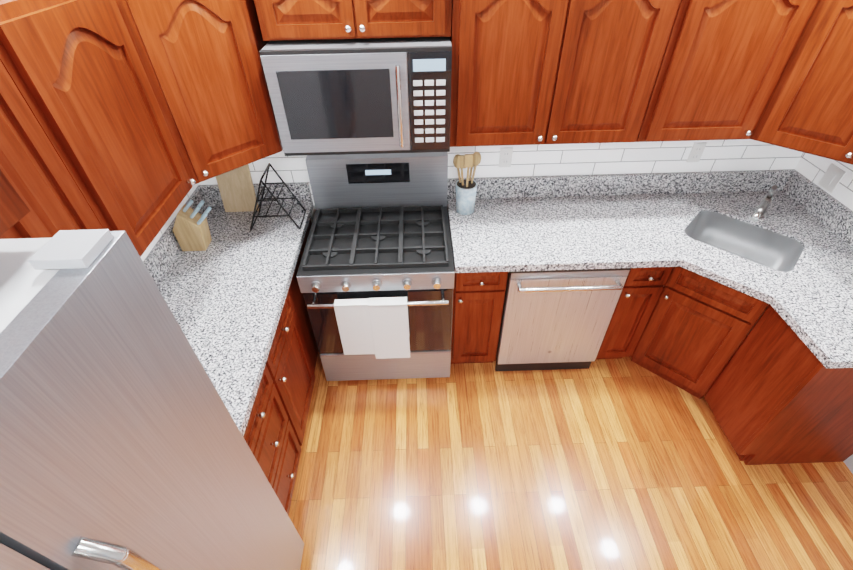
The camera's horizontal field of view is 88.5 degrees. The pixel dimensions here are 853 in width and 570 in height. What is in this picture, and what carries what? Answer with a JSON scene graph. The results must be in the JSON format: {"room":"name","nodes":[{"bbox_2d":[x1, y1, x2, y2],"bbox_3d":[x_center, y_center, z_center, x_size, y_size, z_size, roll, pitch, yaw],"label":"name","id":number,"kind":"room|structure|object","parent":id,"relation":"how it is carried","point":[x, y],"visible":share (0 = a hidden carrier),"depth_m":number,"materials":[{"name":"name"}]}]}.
{"room":"kitchen","nodes":[
{"label":"kitchen","id":0,"kind":"room"},
{"bbox_2d":[311,206,663,286],"bbox_3d":[-0.511,-0.794,2.421,5.517,2.500,0.100,-2,42,-1],"label":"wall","id":1,"kind":"structure","parent":0,"point":[313,212],"depth_m":2.67,"materials":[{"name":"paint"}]},
{"bbox_2d":[141,183,200,261],"bbox_3d":[-1.291,-0.111,1.865,0.006,0.489,1.555,-2,42,-1],"label":"tile backsplash","id":2,"kind":"structure","parent":1,"relation":"attached to","point":[192,190],"depth_m":2.19,"materials":[{"name":"white tile"}]},
{"bbox_2d":[115,0,282,183],"bbox_3d":[-0.999,-0.891,1.821,0.627,0.720,0.629,-2,42,-1],"label":"upper cabinet","id":3,"kind":"object","parent":1,"relation":"attached to","point":[201,61],"visible":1,"depth_m":1.69,"materials":[{"name":"brown wood"}]},
{"bbox_2d":[254,0,373,40],"bbox_3d":[-0.447,-1.178,1.782,0.426,0.255,0.337,-2,42,-1],"label":"upper cabinet","id":4,"kind":"object","parent":1,"relation":"attached to","point":[278,19],"depth_m":1.70,"materials":[{"name":"brown wood"}]},
{"bbox_2d":[259,37,451,155],"bbox_3d":[-0.275,-0.873,1.974,0.746,0.430,0.468,-2,42,-1],"label":"microwave","id":5,"kind":"object","parent":4,"relation":"attached to","point":[358,96],"visible":1,"depth_m":1.80,"materials":[{"name":"metal"}]},
{"bbox_2d":[370,0,457,43],"bbox_3d":[-0.121,-1.188,1.785,0.426,0.255,0.337,-2,42,-1],"label":"upper cabinet","id":6,"kind":"object","parent":1,"relation":"attached to","point":[388,18],"depth_m":1.71,"materials":[{"name":"brown wood"}]},
{"bbox_2d":[200,139,804,205],"bbox_3d":[0.417,-0.692,2.476,3.467,0.489,0.006,-2,42,-1],"label":"tile backsplash","id":7,"kind":"structure","parent":1,"relation":"attached to","point":[540,160],"depth_m":2.48,"materials":[{"name":"white tile"}]},
{"bbox_2d":[498,147,512,166],"bbox_3d":[0.443,-0.712,2.449,0.070,0.115,0.007,-2,42,-1],"label":"electrical outlet","id":8,"kind":"object","parent":7,"relation":"attached to","point":[505,158],"visible":1,"depth_m":2.45,"materials":[{"name":"white plastic"}]},
{"bbox_2d":[686,142,706,161],"bbox_3d":[1.518,-0.744,2.462,0.070,0.115,0.007,-2,42,-1],"label":"electrical outlet","id":9,"kind":"object","parent":7,"relation":"attached to","point":[696,152],"visible":1,"depth_m":2.46,"materials":[{"name":"white plastic"}]},
{"bbox_2d":[450,0,689,146],"bbox_3d":[0.546,-1.034,1.948,0.894,0.720,0.337,-2,42,-1],"label":"upper cabinet","id":10,"kind":"object","parent":1,"relation":"attached to","point":[531,72],"depth_m":1.84,"materials":[{"name":"brown wood"}]},
{"bbox_2d":[646,0,818,141],"bbox_3d":[1.264,-1.055,1.956,0.542,0.720,0.337,-2,42,-1],"label":"upper cabinet","id":11,"kind":"object","parent":1,"relation":"attached to","point":[731,56],"depth_m":1.85,"materials":[{"name":"brown wood"}]},
{"bbox_2d":[288,336,852,569],"bbox_3d":[-0.400,2.357,0.816,5.517,0.050,6.700,-2,42,-1],"label":"floor","id":12,"kind":"structure","parent":0,"point":[625,463],"depth_m":2.25,"materials":[{"name":"brown wood"}]},
{"bbox_2d":[0,229,303,569],"bbox_3d":[-0.856,0.859,1.099,0.770,1.815,0.881,-2,42,-1],"label":"refrigerator","id":13,"kind":"object","parent":12,"relation":"on","point":[124,445],"visible":1,"depth_m":0.79,"materials":[{"name":"grey metal"}]},
{"bbox_2d":[244,345,304,514],"bbox_3d":[-0.957,0.747,1.935,0.617,0.868,0.495,-2,42,-1],"label":"base cabinet","id":14,"kind":"object","parent":12,"relation":"on","point":[275,430],"depth_m":1.92,"materials":[{"name":"brown wood"}]},
{"bbox_2d":[272,280,315,429],"bbox_3d":[-0.969,0.477,2.236,0.617,0.868,0.445,-2,42,-1],"label":"base cabinet","id":15,"kind":"object","parent":12,"relation":"on","point":[290,341],"depth_m":2.25,"materials":[{"name":"brown wood"}]},
{"bbox_2d":[292,218,318,361],"bbox_3d":[-0.984,0.115,2.641,0.617,0.868,0.752,-2,42,-1],"label":"base cabinet","id":16,"kind":"object","parent":12,"relation":"on","point":[300,301],"depth_m":2.50,"materials":[{"name":"brown wood"}]},
{"bbox_2d":[143,183,313,436],"bbox_3d":[-0.970,0.005,1.987,0.627,0.164,1.570,-2,42,-1],"label":"countertop","id":17,"kind":"structure","parent":16,"relation":"on","point":[227,299],"depth_m":2.06,"materials":[{"name":"grey stone"}]},
{"bbox_2d":[173,200,211,250],"bbox_3d":[-1.162,-0.309,2.197,0.193,0.274,0.096,-2,42,-1],"label":"knife block","id":18,"kind":"object","parent":17,"relation":"on","point":[191,230],"visible":1,"depth_m":2.18,"materials":[{"name":"brown wood"}]},
{"bbox_2d":[216,164,258,211],"bbox_3d":[-1.068,-0.551,2.457,0.190,0.285,0.070,-2,42,-1],"label":"cutting board","id":19,"kind":"object","parent":17,"relation":"on","point":[236,190],"visible":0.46,"depth_m":2.46,"materials":[{"name":"brown wood"}]},
{"bbox_2d":[250,163,305,230],"bbox_3d":[-0.827,-0.472,2.349,0.273,0.304,0.189,-2,42,-1],"label":"wire rack","id":20,"kind":"object","parent":17,"relation":"on","point":[269,165],"visible":1,"depth_m":2.35,"materials":[{"name":"black metal"}]},
{"bbox_2d":[296,152,454,380],"bbox_3d":[-0.249,-0.023,2.519,0.762,1.215,0.733,-2,42,-1],"label":"gas range","id":21,"kind":"object","parent":12,"relation":"on","point":[375,275],"visible":0.98,"depth_m":2.35,"materials":[{"name":"metal"}]},
{"bbox_2d":[447,208,507,363],"bbox_3d":[0.277,0.044,2.693,0.277,0.868,0.652,-2,42,-1],"label":"base cabinet","id":22,"kind":"object","parent":12,"relation":"on","point":[478,300],"visible":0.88,"depth_m":2.42,"materials":[{"name":"brown wood"}]},
{"bbox_2d":[495,268,630,370],"bbox_3d":[0.721,0.060,2.668,0.595,0.858,0.660,-2,42,-1],"label":"dishwasher","id":23,"kind":"object","parent":12,"relation":"on","point":[555,319],"visible":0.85,"depth_m":2.41,"materials":[{"name":"metal"}]},
{"bbox_2d":[596,267,672,358],"bbox_3d":[1.141,0.019,2.703,0.233,0.868,0.652,-2,42,-1],"label":"base cabinet","id":24,"kind":"object","parent":12,"relation":"on","point":[642,289],"visible":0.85,"depth_m":2.43,"materials":[{"name":"brown wood"}]},
{"bbox_2d":[447,170,852,305],"bbox_3d":[1.148,-0.204,2.303,2.023,0.334,0.940,-2,42,-1],"label":"countertop","id":25,"kind":"structure","parent":24,"relation":"on","point":[788,257],"depth_m":2.38,"materials":[{"name":"grey stone"}]},
{"bbox_2d":[453,152,480,214],"bbox_3d":[0.218,-0.570,2.394,0.148,0.360,0.141,-2,42,-1],"label":"utensil crock","id":26,"kind":"object","parent":25,"relation":"on","point":[466,189],"visible":1,"depth_m":2.38,"materials":[{"name":"ceramic"}]},
{"bbox_2d":[750,185,777,221],"bbox_3d":[1.765,-0.406,2.304,0.209,0.192,0.209,-2,42,-1],"label":"faucet","id":27,"kind":"object","parent":25,"relation":"on","point":[762,208],"visible":1,"depth_m":2.29,"materials":[{"name":"silver metal"}]},
{"bbox_2d":[631,267,768,398],"bbox_3d":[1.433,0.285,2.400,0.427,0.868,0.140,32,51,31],"label":"base cabinet","id":28,"kind":"object","parent":12,"relation":"on","point":[697,328],"visible":0.88,"depth_m":2.31,"materials":[{"name":"brown wood"}]},
{"bbox_2d":[704,305,852,464],"bbox_3d":[1.882,0.501,2.150,0.609,0.868,0.355,-2,42,-1],"label":"base cabinet","id":29,"kind":"object","parent":12,"relation":"on","point":[778,392],"visible":0.85,"depth_m":2.07,"materials":[{"name":"brown wood"}]},
{"bbox_2d":[772,278,852,367],"bbox_3d":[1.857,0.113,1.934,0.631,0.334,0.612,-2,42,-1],"label":"countertop","id":30,"kind":"structure","parent":29,"relation":"on","point":[819,310],"depth_m":1.86,"materials":[{"name":"grey stone"}]},
{"bbox_2d":[747,304,852,473],"bbox_3d":[2.290,1.362,-0.042,0.100,2.500,6.600,-2,42,-1],"label":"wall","id":31,"kind":"structure","parent":0,"point":[848,461],"depth_m":2.28,"materials":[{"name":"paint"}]},
{"bbox_2d":[750,0,852,164],"bbox_3d":[1.844,-0.978,1.858,0.606,0.720,0.618,-2,42,-1],"label":"upper cabinet","id":32,"kind":"object","parent":31,"relation":"attached to","point":[809,108],"visible":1,"depth_m":1.84,"materials":[{"name":"brown wood"}]},
{"bbox_2d":[793,153,852,211],"bbox_3d":[2.170,-0.211,1.903,0.006,0.489,1.560,-2,42,-1],"label":"tile backsplash","id":33,"kind":"structure","parent":31,"relation":"attached to","point":[812,167],"depth_m":2.35,"materials":[{"name":"white tile"}]},
{"bbox_2d":[818,163,845,192],"bbox_3d":[2.146,-0.567,2.322,0.008,0.120,0.100,-2,42,-1],"label":"switch plate","id":34,"kind":"object","parent":33,"relation":"attached to","point":[831,178],"visible":1,"depth_m":2.32,"materials":[{"name":"white plastic"}]},
{"bbox_3d":[-1.334,0.062,1.485,0.100,2.500,2.390,-2,42,-1],"label":"wall","id":35,"kind":"structure","parent":0,"visible":0},
{"bbox_2d":[0,169,29,235],"bbox_3d":[-0.967,0.074,0.378,0.602,0.270,0.910,-2,42,-1],"label":"upper cabinet","id":36,"kind":"object","parent":35,"relation":"attached to","point":[14,209],"visible":1,"depth_m":0.75,"materials":[{"name":"brown wood"}]},
{"bbox_2d":[0,0,195,256],"bbox_3d":[-1.105,-0.363,1.235,0.372,0.720,0.943,-2,42,-1],"label":"upper cabinet","id":37,"kind":"object","parent":35,"relation":"attached to","point":[87,141],"visible":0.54,"depth_m":1.22,"materials":[{"name":"brown wood"}]}
]}

